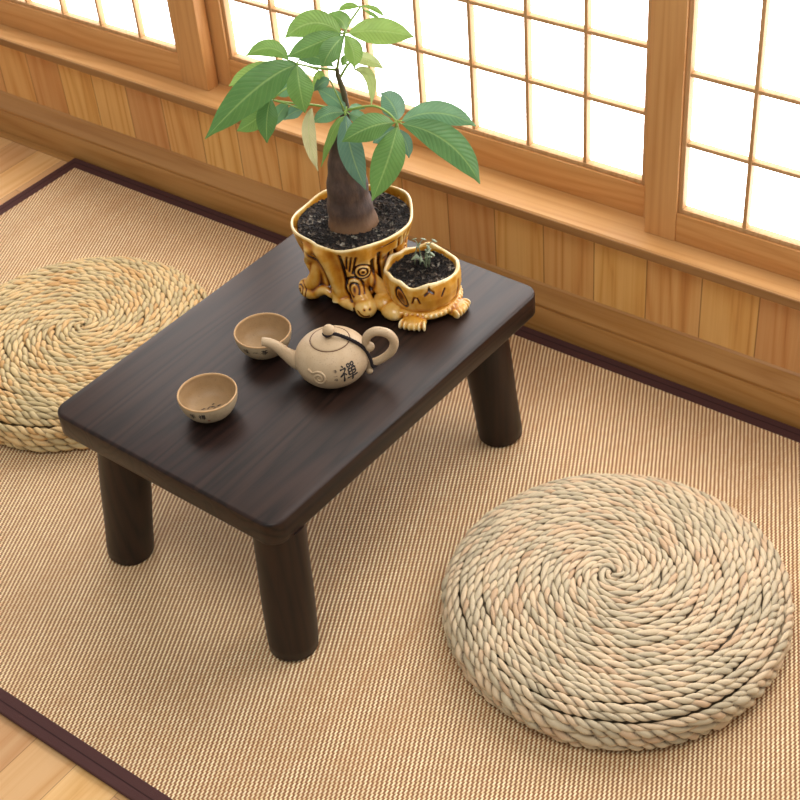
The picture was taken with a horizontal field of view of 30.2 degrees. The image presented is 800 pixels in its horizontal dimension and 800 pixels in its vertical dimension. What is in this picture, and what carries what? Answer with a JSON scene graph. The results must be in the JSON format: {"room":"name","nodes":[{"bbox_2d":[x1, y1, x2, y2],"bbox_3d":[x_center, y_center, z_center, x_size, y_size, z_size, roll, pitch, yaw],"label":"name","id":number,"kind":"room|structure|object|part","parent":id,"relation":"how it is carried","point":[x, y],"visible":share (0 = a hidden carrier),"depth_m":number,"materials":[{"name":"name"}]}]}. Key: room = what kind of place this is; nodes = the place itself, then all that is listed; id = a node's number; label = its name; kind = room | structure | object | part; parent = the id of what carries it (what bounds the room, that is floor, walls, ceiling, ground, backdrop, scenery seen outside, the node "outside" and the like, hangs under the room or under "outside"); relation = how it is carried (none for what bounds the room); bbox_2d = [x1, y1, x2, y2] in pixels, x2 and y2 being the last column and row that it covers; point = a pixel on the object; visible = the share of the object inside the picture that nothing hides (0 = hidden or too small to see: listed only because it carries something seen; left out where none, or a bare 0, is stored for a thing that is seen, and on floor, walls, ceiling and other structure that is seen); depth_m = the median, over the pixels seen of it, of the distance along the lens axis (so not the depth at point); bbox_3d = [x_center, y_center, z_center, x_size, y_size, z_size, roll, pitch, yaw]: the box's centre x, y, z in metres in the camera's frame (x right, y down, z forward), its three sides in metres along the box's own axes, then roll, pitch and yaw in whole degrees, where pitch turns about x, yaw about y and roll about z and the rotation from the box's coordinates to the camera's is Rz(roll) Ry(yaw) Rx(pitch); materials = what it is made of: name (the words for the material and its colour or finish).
{"room":"japanese tea room","nodes":[
{"label":"japanese tea room","id":0,"kind":"room"},
{"bbox_2d":[0,137,129,799],"bbox_3d":[-0.616,0.409,2.026,4.500,0.050,2.380,23,48,29],"label":"floor","id":1,"kind":"structure","parent":0,"point":[30,769],"depth_m":1.91,"materials":[{"name":"brown wood"}]},
{"bbox_2d":[0,158,799,799],"bbox_3d":[0.042,0.230,2.113,2.553,0.006,1.058,23,48,29],"label":"woven rug","id":2,"kind":"object","parent":1,"relation":"on","point":[159,677],"visible":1,"depth_m":2.08,"materials":[{"name":"fabric"}]},
{"bbox_2d":[0,256,207,451],"bbox_3d":[-0.539,-0.096,2.498,0.481,0.078,0.482,-19,42,-15],"label":"cushion","id":3,"kind":"object","parent":2,"relation":"on","point":[63,325],"visible":0.7,"depth_m":2.47,"materials":[{"name":"beige wicker"}]},
{"bbox_2d":[58,234,534,660],"bbox_3d":[-0.128,0.028,2.167,0.416,0.257,0.598,24,49,30],"label":"table","id":4,"kind":"object","parent":2,"relation":"on","point":[288,445],"visible":0.81,"depth_m":2.02,"materials":[{"name":"brown wood"}]},
{"bbox_3d":[-0.386,0.134,2.096,0.099,0.226,0.071,3,41,10],"label":"leg","id":5,"kind":"part","parent":4,"relation":"part of","materials":[{"name":"brown wood"}]},
{"bbox_2d":[177,373,237,422],"bbox_3d":[-0.256,0.003,1.983,0.081,0.037,0.081,23,48,29],"label":"teacup","id":6,"kind":"object","parent":4,"relation":"on","point":[207,397],"visible":1,"depth_m":2.00,"materials":[{"name":"ceramic"}]},
{"bbox_2d":[234,313,291,359],"bbox_3d":[-0.191,-0.084,2.078,0.081,0.037,0.081,23,48,29],"label":"teacup","id":7,"kind":"object","parent":4,"relation":"on","point":[249,332],"visible":0.83,"depth_m":2.09,"materials":[{"name":"ceramic"}]},
{"bbox_3d":[-0.149,0.241,1.945,0.074,0.224,0.084,24,49,30],"label":"leg","id":8,"kind":"part","parent":4,"relation":"part of","materials":[{"name":"brown wood"}]},
{"bbox_2d":[261,324,398,388],"bbox_3d":[-0.094,-0.067,2.009,0.166,0.085,0.103,-19,42,-15],"label":"teapot","id":9,"kind":"object","parent":4,"relation":"on","point":[329,356],"visible":1,"depth_m":1.99,"materials":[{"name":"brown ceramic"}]},
{"bbox_3d":[-0.153,-0.061,2.022,0.066,0.058,0.031,0,41,7],"label":"spout","id":10,"kind":"part","parent":9,"relation":"part of","materials":[{"name":"beige ceramic"}]},
{"bbox_3d":[-0.096,-0.093,1.988,0.017,0.017,0.017,0,41,7],"label":"knob","id":11,"kind":"part","parent":9,"relation":"part of","materials":[{"name":"beige ceramic"}]},
{"bbox_3d":[-0.095,-0.084,1.996,0.053,0.008,0.053,0,41,7],"label":"lid","id":12,"kind":"part","parent":9,"relation":"part of","materials":[{"name":"beige ceramic"}]},
{"bbox_3d":[-0.068,-0.067,2.000,0.071,0.060,0.010,0,41,7],"label":"cord","id":13,"kind":"part","parent":9,"relation":"part of","materials":[{"name":"black fabric"}]},
{"bbox_3d":[-0.026,-0.067,1.999,0.051,0.074,0.017,0,41,7],"label":"handle","id":14,"kind":"part","parent":9,"relation":"part of","materials":[{"name":"beige ceramic"}]},
{"bbox_2d":[205,2,479,330],"bbox_3d":[-0.061,-0.331,2.053,0.344,0.427,0.204,7,42,14],"label":"potted plant","id":15,"kind":"object","parent":4,"relation":"on","point":[352,235],"visible":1,"depth_m":2.02,"materials":[{"name":"green plant"}]},
{"bbox_3d":[-0.054,-0.222,2.162,0.185,0.118,0.185,23,48,29],"label":"pot","id":16,"kind":"part","parent":15,"relation":"part of","materials":[{"name":"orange ceramic"}]},
{"bbox_3d":[0.032,-0.172,2.121,0.109,0.061,0.109,23,48,29],"label":"pot","id":17,"kind":"part","parent":15,"relation":"part of","materials":[{"name":"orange ceramic"}]},
{"bbox_3d":[0.137,-0.031,2.231,0.090,0.225,0.071,-11,41,-7],"label":"leg","id":18,"kind":"part","parent":4,"relation":"part of","materials":[{"name":"brown wood"}]},
{"bbox_2d":[440,472,794,750],"bbox_3d":[0.288,0.261,1.986,0.468,0.075,0.467,-14,41,-10],"label":"cushion","id":19,"kind":"object","parent":2,"relation":"on","point":[607,611],"visible":1,"depth_m":1.93,"materials":[{"name":"beige wicker"}]},
{"bbox_2d":[0,45,799,373],"bbox_3d":[-0.021,-1.121,1.937,4.500,2.300,0.120,23,48,29],"label":"wall","id":20,"kind":"structure","parent":0,"point":[765,330],"depth_m":2.48,"materials":[{"name":"brown wood"}]},
{"bbox_2d":[0,130,73,161],"bbox_3d":[0.014,-0.202,2.630,4.500,0.004,0.018,23,48,29],"label":"trim","id":21,"kind":"structure","parent":20,"relation":"attached to","point":[3,134],"depth_m":3.10,"materials":[{"name":"brown wood"}]},
{"bbox_2d":[0,0,217,90],"bbox_3d":[-0.813,-1.367,2.462,1.019,1.628,0.028,23,48,29],"label":"window","id":22,"kind":"structure","parent":20,"relation":"in","point":[171,39],"depth_m":2.79,"materials":[{"name":"brown wood"}]},
{"bbox_3d":[-0.816,-1.373,2.471,0.901,1.506,0.004,23,48,29],"label":"pane","id":23,"kind":"part","parent":22,"relation":"part of","materials":[{"name":"white paper"}]},
{"bbox_2d":[0,90,799,428],"bbox_3d":[0.021,-0.246,2.611,4.500,0.094,0.022,23,48,29],"label":"baseboard","id":24,"kind":"structure","parent":20,"relation":"attached to","point":[769,390],"depth_m":2.47,"materials":[{"name":"brown wood"}]},
{"bbox_2d":[0,24,799,310],"bbox_3d":[0.034,-0.412,2.517,4.500,0.018,0.115,23,48,29],"label":"trim","id":25,"kind":"structure","parent":20,"relation":"attached to","point":[587,215],"depth_m":2.40,"materials":[{"name":"brown wood"}]},
{"bbox_2d":[204,0,652,217],"bbox_3d":[-0.016,-1.055,2.005,0.955,1.628,0.028,23,48,29],"label":"window","id":26,"kind":"structure","parent":20,"relation":"in","point":[556,93],"depth_m":2.34,"materials":[{"name":"white paper"}]},
{"bbox_3d":[0.042,-0.459,2.514,0.858,0.056,0.026,23,48,29],"label":"rail","id":27,"kind":"part","parent":26,"relation":"part of","materials":[{"name":"brown wood"}]},
{"bbox_2d":[644,0,799,280],"bbox_3d":[0.720,-0.717,1.523,0.987,1.628,0.028,23,48,29],"label":"window","id":28,"kind":"structure","parent":20,"relation":"in","point":[723,174],"depth_m":2.10,"materials":[{"name":"white paper"}]},
{"bbox_3d":[0.780,-0.117,2.033,0.886,0.050,0.026,23,48,29],"label":"rail","id":29,"kind":"part","parent":28,"relation":"part of","materials":[{"name":"brown wood"}]},
{"bbox_3d":[0.726,-0.716,1.529,0.882,1.514,0.004,23,48,29],"label":"pane","id":30,"kind":"part","parent":28,"relation":"part of","materials":[{"name":"white paper"}]}
]}

